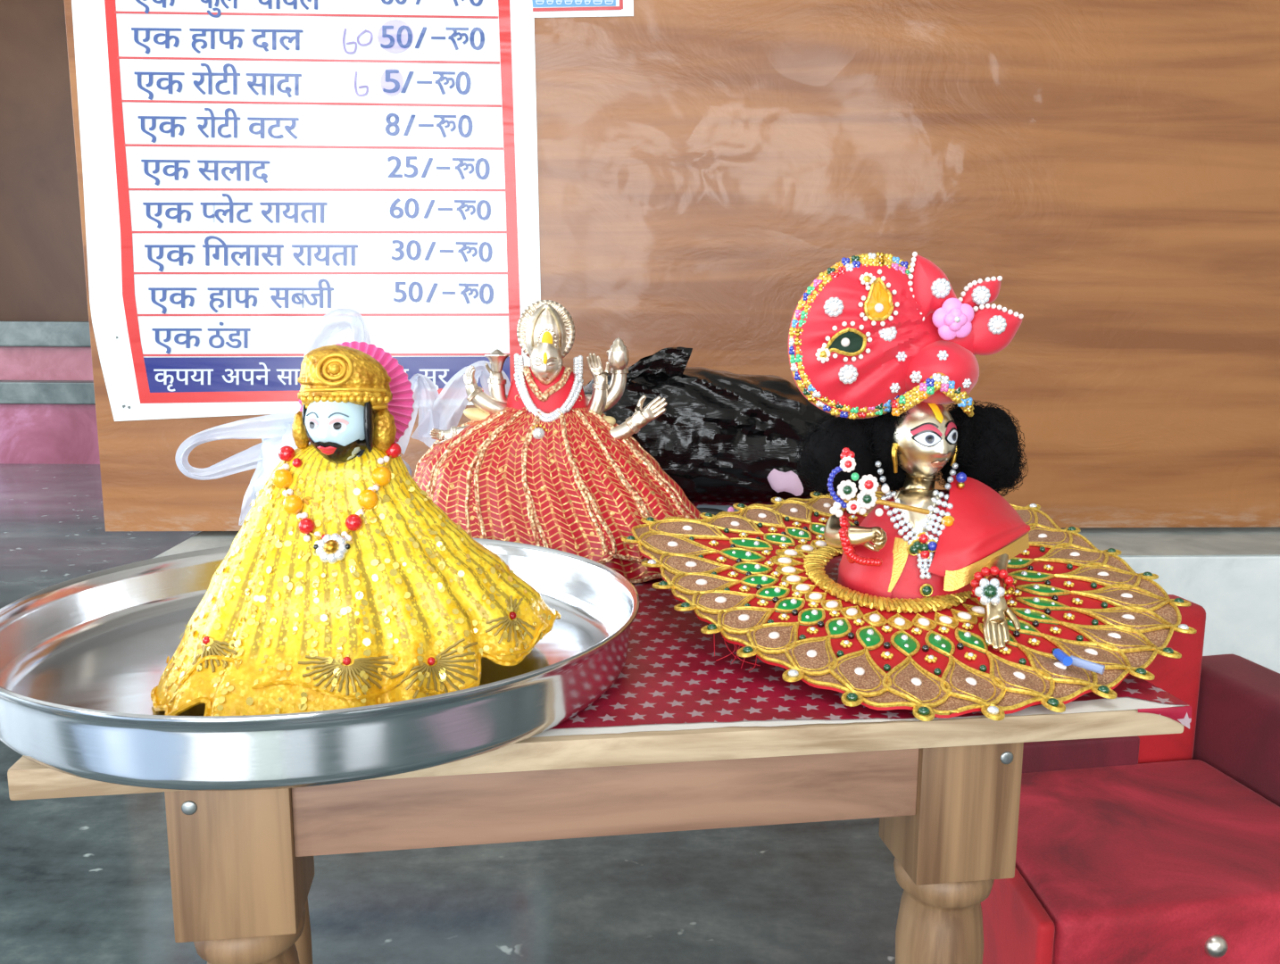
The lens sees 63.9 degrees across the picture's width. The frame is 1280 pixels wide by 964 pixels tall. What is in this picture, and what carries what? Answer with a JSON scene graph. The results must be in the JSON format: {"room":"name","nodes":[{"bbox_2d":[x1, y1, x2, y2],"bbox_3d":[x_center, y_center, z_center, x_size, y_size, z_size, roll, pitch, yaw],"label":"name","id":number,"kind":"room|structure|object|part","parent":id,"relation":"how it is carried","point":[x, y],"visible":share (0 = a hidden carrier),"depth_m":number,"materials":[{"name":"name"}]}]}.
{"room":"restaurant","nodes":[
{"label":"restaurant","id":0,"kind":"room"},
{"bbox_2d":[0,0,89,321],"bbox_3d":[-0.391,-1.588,5.215,7.200,2.900,0.200,0,9,0],"label":"wall","id":1,"kind":"structure","parent":0,"point":[43,277],"depth_m":5.12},
{"bbox_2d":[0,463,903,963],"bbox_3d":[-0.352,0.445,1.995,7.500,0.100,10.200,0,9,0],"label":"floor","id":2,"kind":"structure","parent":0,"point":[84,879],"depth_m":1.29,"materials":[{"name":"stone"}]},
{"bbox_2d":[0,403,99,464],"bbox_3d":[-2.199,-0.260,5.115,3.600,0.290,0.420,0,9,0],"label":"step riser","id":3,"kind":"structure","parent":2,"relation":"on","point":[29,433],"depth_m":4.91,"materials":[{"name":"pink paint"}]},
{"bbox_2d":[0,380,95,404],"bbox_3d":[-2.198,-0.451,5.069,3.600,0.102,0.450,0,9,0],"label":"step tread","id":4,"kind":"structure","parent":3,"relation":"on","point":[42,392],"depth_m":4.85,"materials":[{"name":"stone"}]},
{"bbox_2d":[0,346,93,380],"bbox_3d":[-2.197,-0.595,5.132,3.600,0.163,0.280,0,9,0],"label":"upper riser","id":5,"kind":"structure","parent":4,"relation":"on","point":[16,362],"depth_m":5.00,"materials":[{"name":"pink paint"}]},
{"bbox_2d":[0,321,91,347],"bbox_3d":[-2.196,-0.732,5.090,3.600,0.120,0.320,0,9,0],"label":"upper tread","id":6,"kind":"structure","parent":5,"relation":"on","point":[63,334],"depth_m":4.93,"materials":[{"name":"stone"}]},
{"bbox_2d":[7,706,1183,963],"bbox_3d":[-0.062,0.311,0.940,0.602,0.500,0.800,-1,9,-8],"label":"table","id":7,"kind":"object","parent":2,"relation":"on","point":[944,794],"visible":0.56,"depth_m":0.52,"materials":[{"name":"brown wood"}]},
{"bbox_3d":[-0.202,0.379,0.553,0.064,0.484,0.062,0,9,0],"label":"leg","id":8,"kind":"part","parent":7,"relation":"part of","materials":[{"name":"brown wood"}]},
{"bbox_3d":[-0.345,0.309,0.987,0.057,0.484,0.055,-1,9,-8],"label":"leg","id":9,"kind":"part","parent":7,"relation":"part of","materials":[{"name":"brown wood"}]},
{"bbox_2d":[531,499,1191,737],"bbox_3d":[-0.048,0.069,0.900,0.580,0.014,0.797,-1,9,-8],"label":"tablecloth","id":10,"kind":"object","parent":7,"relation":"on","point":[671,677],"visible":0.15,"depth_m":0.56,"materials":[{"name":"fabric"}]},
{"bbox_2d":[0,537,639,790],"bbox_3d":[-0.182,0.088,0.605,0.363,0.039,0.363,0,9,0],"label":"steel tray","id":11,"kind":"object","parent":10,"relation":"on","point":[82,659],"visible":0.64,"depth_m":0.50,"materials":[{"name":"silver metal"}]},
{"bbox_2d":[150,340,561,715],"bbox_3d":[-0.153,0.016,0.574,0.210,0.187,0.175,0,9,0],"label":"figurine","id":12,"kind":"object","parent":11,"relation":"on","point":[344,584],"visible":0.98,"depth_m":0.54,"materials":[{"name":"yellow fabric"}]},
{"bbox_2d":[313,532,350,564],"bbox_3d":[-0.161,0.035,0.537,0.020,0.015,0.012,0,9,0],"label":"pendant","id":13,"kind":"object","parent":12,"relation":"attached to","point":[328,548],"depth_m":0.54,"materials":[{"name":"white"}]},
{"bbox_3d":[-0.159,-0.052,0.555,0.050,0.044,0.043,0,9,0],"label":"crown","id":14,"kind":"part","parent":12,"relation":"part of","materials":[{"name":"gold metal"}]},
{"bbox_2d":[174,307,510,525],"bbox_3d":[-0.263,-0.051,0.934,0.309,0.211,0.085,0,9,0],"label":"bag","id":15,"kind":"object","parent":10,"relation":"on","point":[444,411],"visible":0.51,"depth_m":0.93,"materials":[{"name":"white plastic"}]},
{"bbox_3d":[-0.358,-0.035,0.933,0.120,0.065,0.019,-1,9,-7],"label":"handle","id":16,"kind":"part","parent":15,"relation":"part of","materials":[{"name":"white plastic"}]},
{"bbox_3d":[-0.210,-0.062,0.937,0.069,0.075,0.021,0,9,0],"label":"handle","id":17,"kind":"part","parent":15,"relation":"part of","materials":[{"name":"white plastic"}]},
{"bbox_3d":[-0.160,-0.067,0.936,0.102,0.088,0.023,0,9,0],"label":"handle","id":18,"kind":"part","parent":15,"relation":"part of","materials":[{"name":"white plastic"}]},
{"bbox_2d":[413,299,703,583],"bbox_3d":[-0.064,-0.040,0.848,0.255,0.218,0.180,1,9,5],"label":"figurine","id":19,"kind":"object","parent":10,"relation":"on","point":[541,462],"visible":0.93,"depth_m":0.81,"materials":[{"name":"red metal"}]},
{"bbox_3d":[-0.148,-0.040,0.839,0.046,0.019,0.014,-2,9,-12],"label":"arm","id":20,"kind":"part","parent":19,"relation":"part of","materials":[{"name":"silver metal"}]},
{"bbox_3d":[-0.153,-0.007,0.840,0.072,0.102,0.052,-6,11,-36],"label":"robe panel","id":21,"kind":"part","parent":19,"relation":"part of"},
{"bbox_3d":[-0.136,-0.002,0.816,0.061,0.106,0.065,4,10,22],"label":"robe panel","id":22,"kind":"part","parent":19,"relation":"part of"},
{"bbox_3d":[-0.125,-0.073,0.841,0.039,0.045,0.016,-2,9,-11],"label":"arm","id":23,"kind":"part","parent":19,"relation":"part of","materials":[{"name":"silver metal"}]},
{"bbox_3d":[-0.116,-0.079,0.849,0.023,0.043,0.017,-6,11,-33],"label":"arm","id":24,"kind":"part","parent":19,"relation":"part of","materials":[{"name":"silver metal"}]},
{"bbox_3d":[-0.102,0.003,0.801,0.064,0.109,0.066,0,9,0],"label":"robe panel","id":25,"kind":"part","parent":19,"relation":"part of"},
{"bbox_2d":[531,423,548,439],"bbox_3d":[-0.080,-0.038,0.808,0.012,0.016,0.011,8,12,40],"label":"pendant","id":26,"kind":"object","parent":19,"relation":"on","point":[539,431],"depth_m":0.81,"materials":[{"name":"white"}]},
{"bbox_3d":[-0.076,-0.123,0.827,0.033,0.041,0.025,0,9,0],"label":"crown","id":27,"kind":"part","parent":19,"relation":"part of","materials":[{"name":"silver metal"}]},
{"bbox_3d":[-0.062,0.006,0.792,0.048,0.112,0.081,-7,12,-39],"label":"robe panel","id":28,"kind":"part","parent":19,"relation":"part of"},
{"bbox_3d":[-0.037,-0.076,0.841,0.025,0.059,0.017,0,9,0],"label":"arm","id":29,"kind":"part","parent":19,"relation":"part of","materials":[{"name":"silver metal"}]},
{"bbox_3d":[-0.029,0.003,0.800,0.091,0.110,0.043,5,10,29],"label":"robe panel","id":30,"kind":"part","parent":19,"relation":"part of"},
{"bbox_3d":[-0.030,-0.084,0.849,0.039,0.055,0.018,3,9,16],"label":"arm","id":31,"kind":"part","parent":19,"relation":"part of","materials":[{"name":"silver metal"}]},
{"bbox_3d":[-0.002,0.001,0.818,0.103,0.109,0.045,2,9,10],"label":"robe panel","id":32,"kind":"part","parent":19,"relation":"part of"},
{"bbox_3d":[-0.012,-0.050,0.831,0.070,0.043,0.016,3,9,14],"label":"arm","id":33,"kind":"part","parent":19,"relation":"part of","materials":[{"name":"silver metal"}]},
{"bbox_3d":[-0.061,0.064,0.865,0.251,0.007,0.174,0,9,0],"label":"hem trim","id":34,"kind":"part","parent":19,"relation":"part of","materials":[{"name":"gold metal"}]},
{"bbox_3d":[0.008,-0.008,0.841,0.099,0.100,0.041,0,9,0],"label":"robe panel","id":35,"kind":"part","parent":19,"relation":"part of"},
{"bbox_2d":[582,346,835,501],"bbox_3d":[0.055,-0.069,1.179,0.430,0.173,0.173,0,9,0],"label":"plastic bag","id":36,"kind":"object","parent":10,"relation":"on","point":[720,435],"visible":0.42,"depth_m":1.11,"materials":[{"name":"black plastic"}]},
{"bbox_2d":[767,468,803,496],"bbox_3d":[0.154,0.000,1.100,0.046,0.027,0.010,6,11,33],"label":"scrap","id":37,"kind":"object","parent":36,"relation":"on","point":[779,481],"visible":1,"depth_m":1.09,"materials":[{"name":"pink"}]},
{"bbox_2d":[697,507,734,515],"bbox_3d":[0.070,0.032,1.049,0.053,0.014,0.028,2,9,11],"label":"hairbrush","id":38,"kind":"object","parent":10,"relation":"on","point":[714,511],"visible":0.27,"depth_m":1.05,"materials":[{"name":"black plastic"}]},
{"bbox_2d":[697,504,739,511],"bbox_3d":[0.097,0.030,1.093,0.075,0.004,0.040,2,9,8],"label":"plastic sheet","id":39,"kind":"object","parent":10,"relation":"on","point":[725,508],"visible":0.22,"depth_m":1.10,"materials":[{"name":"grey plastic"}]},
{"bbox_2d":[621,251,1196,721],"bbox_3d":[0.184,-0.025,0.677,0.352,0.245,0.340,-2,9,-15],"label":"figurine","id":40,"kind":"object","parent":10,"relation":"on","point":[959,601],"visible":1,"depth_m":0.64,"materials":[{"name":"red fabric"}]},
{"bbox_2d":[837,479,857,500],"bbox_3d":[0.124,0.005,0.614,0.012,0.012,0.006,0,9,0],"label":"flower","id":41,"kind":"object","parent":40,"relation":"on","point":[847,490],"depth_m":0.61,"materials":[{"name":"white plastic"}]},
{"bbox_2d":[839,456,856,472],"bbox_3d":[0.124,-0.011,0.611,0.010,0.010,0.005,0,9,0],"label":"flower","id":42,"kind":"object","parent":40,"relation":"on","point":[847,463],"depth_m":0.61,"materials":[{"name":"white plastic"}]},
{"bbox_2d":[846,499,860,514],"bbox_3d":[0.128,0.015,0.616,0.009,0.009,0.004,0,9,0],"label":"flower","id":43,"kind":"object","parent":40,"relation":"on","point":[852,506],"depth_m":0.61,"materials":[{"name":"white plastic"}]},
{"bbox_3d":[0.132,0.034,0.645,0.022,0.019,0.058,-3,10,-20],"label":"arm","id":44,"kind":"part","parent":40,"relation":"part of","materials":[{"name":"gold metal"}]},
{"bbox_2d":[856,490,877,509],"bbox_3d":[0.136,0.010,0.615,0.012,0.012,0.006,0,9,0],"label":"flower","id":45,"kind":"object","parent":40,"relation":"on","point":[866,500],"depth_m":0.61,"materials":[{"name":"white plastic"}]},
{"bbox_2d":[858,473,879,495],"bbox_3d":[0.137,0.002,0.613,0.012,0.012,0.006,0,9,0],"label":"flower","id":46,"kind":"object","parent":40,"relation":"on","point":[868,485],"depth_m":0.61,"materials":[{"name":"white plastic"}]},
{"bbox_3d":[0.185,0.064,0.692,0.334,0.061,0.320,-2,9,-17],"label":"rim cord","id":47,"kind":"part","parent":40,"relation":"part of","materials":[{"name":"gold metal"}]},
{"bbox_3d":[0.189,-0.071,0.657,0.053,0.043,0.060,0,9,0],"label":"turban crown","id":48,"kind":"part","parent":40,"relation":"part of","materials":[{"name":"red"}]},
{"bbox_3d":[0.220,0.064,0.627,0.021,0.053,0.093,3,9,15],"label":"arm","id":49,"kind":"part","parent":40,"relation":"part of","materials":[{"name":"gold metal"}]},
{"bbox_2d":[1052,648,1105,674],"bbox_3d":[0.242,0.100,0.570,0.013,0.008,0.029,-7,12,-40],"label":"clip","id":50,"kind":"object","parent":40,"relation":"on","point":[1059,654],"visible":1,"depth_m":0.57,"materials":[{"name":"blue"}]},
{"bbox_3d":[0.171,0.373,0.607,0.057,0.484,0.055,-1,9,-8],"label":"leg","id":51,"kind":"part","parent":7,"relation":"part of","materials":[{"name":"brown wood"}]},
{"bbox_2d":[980,594,1279,963],"bbox_3d":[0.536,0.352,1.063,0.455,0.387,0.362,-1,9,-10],"label":"sofa","id":52,"kind":"object","parent":2,"relation":"on","point":[1152,849],"visible":0.55,"depth_m":1.01,"materials":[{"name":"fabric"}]},
{"bbox_3d":[0.346,0.452,1.022,0.016,0.201,0.279,0,9,0],"label":"panel","id":53,"kind":"part","parent":52,"relation":"part of","materials":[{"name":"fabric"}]},
{"bbox_3d":[0.505,0.446,1.048,0.351,0.206,0.281,-1,9,-10],"label":"seat","id":54,"kind":"part","parent":52,"relation":"part of","materials":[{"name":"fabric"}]},
{"bbox_3d":[0.483,0.280,1.196,0.332,0.286,0.062,-1,9,-10],"label":"backrest","id":55,"kind":"part","parent":52,"relation":"part of","materials":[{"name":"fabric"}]},
{"bbox_3d":[0.718,0.387,1.101,0.085,0.307,0.362,-1,9,-10],"label":"arm","id":56,"kind":"part","parent":52,"relation":"part of","materials":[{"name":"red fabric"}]},
{"bbox_2d":[1119,556,1279,673],"bbox_3d":[0.780,0.196,2.469,3.430,0.255,0.955,0,9,-3],"label":"wall","id":57,"kind":"structure","parent":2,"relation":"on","point":[1239,595],"depth_m":2.00,"materials":[{"name":"white paint"}]},
{"bbox_2d":[152,527,1279,558],"bbox_3d":[0.781,0.068,2.449,3.428,0.002,0.953,0,9,-3],"label":"ledge","id":58,"kind":"object","parent":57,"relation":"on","point":[1130,541],"depth_m":2.11,"materials":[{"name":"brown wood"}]},
{"bbox_2d":[63,0,1279,531],"bbox_3d":[0.598,-0.525,2.373,3.400,1.192,0.600,0,9,-3],"label":"wood panel","id":59,"kind":"object","parent":58,"relation":"on","point":[702,163],"depth_m":2.06,"materials":[{"name":"laminate"}]},
{"bbox_2d":[71,0,540,421],"bbox_3d":[-0.638,-0.570,2.003,0.886,0.907,0.003,0,9,-3],"label":"poster","id":60,"kind":"object","parent":59,"relation":"attached to","point":[254,171],"visible":0.99,"depth_m":2.00,"materials":[{"name":"white paper"}]},
{"bbox_2d":[531,0,633,17],"bbox_3d":[-0.114,-0.973,1.963,0.204,0.164,0.002,0,9,-3],"label":"notice sheet","id":61,"kind":"object","parent":59,"relation":"attached to","point":[542,8],"visible":1,"depth_m":1.97,"materials":[{"name":"white paper"}]},
{"bbox_2d":[535,0,613,4],"bbox_3d":[-0.126,-0.921,1.970,0.149,0.010,0.001,0,9,-3],"label":"print","id":62,"kind":"object","parent":61,"relation":"on","point":[537,2],"depth_m":1.97,"materials":[{"name":"blue"}]}
]}

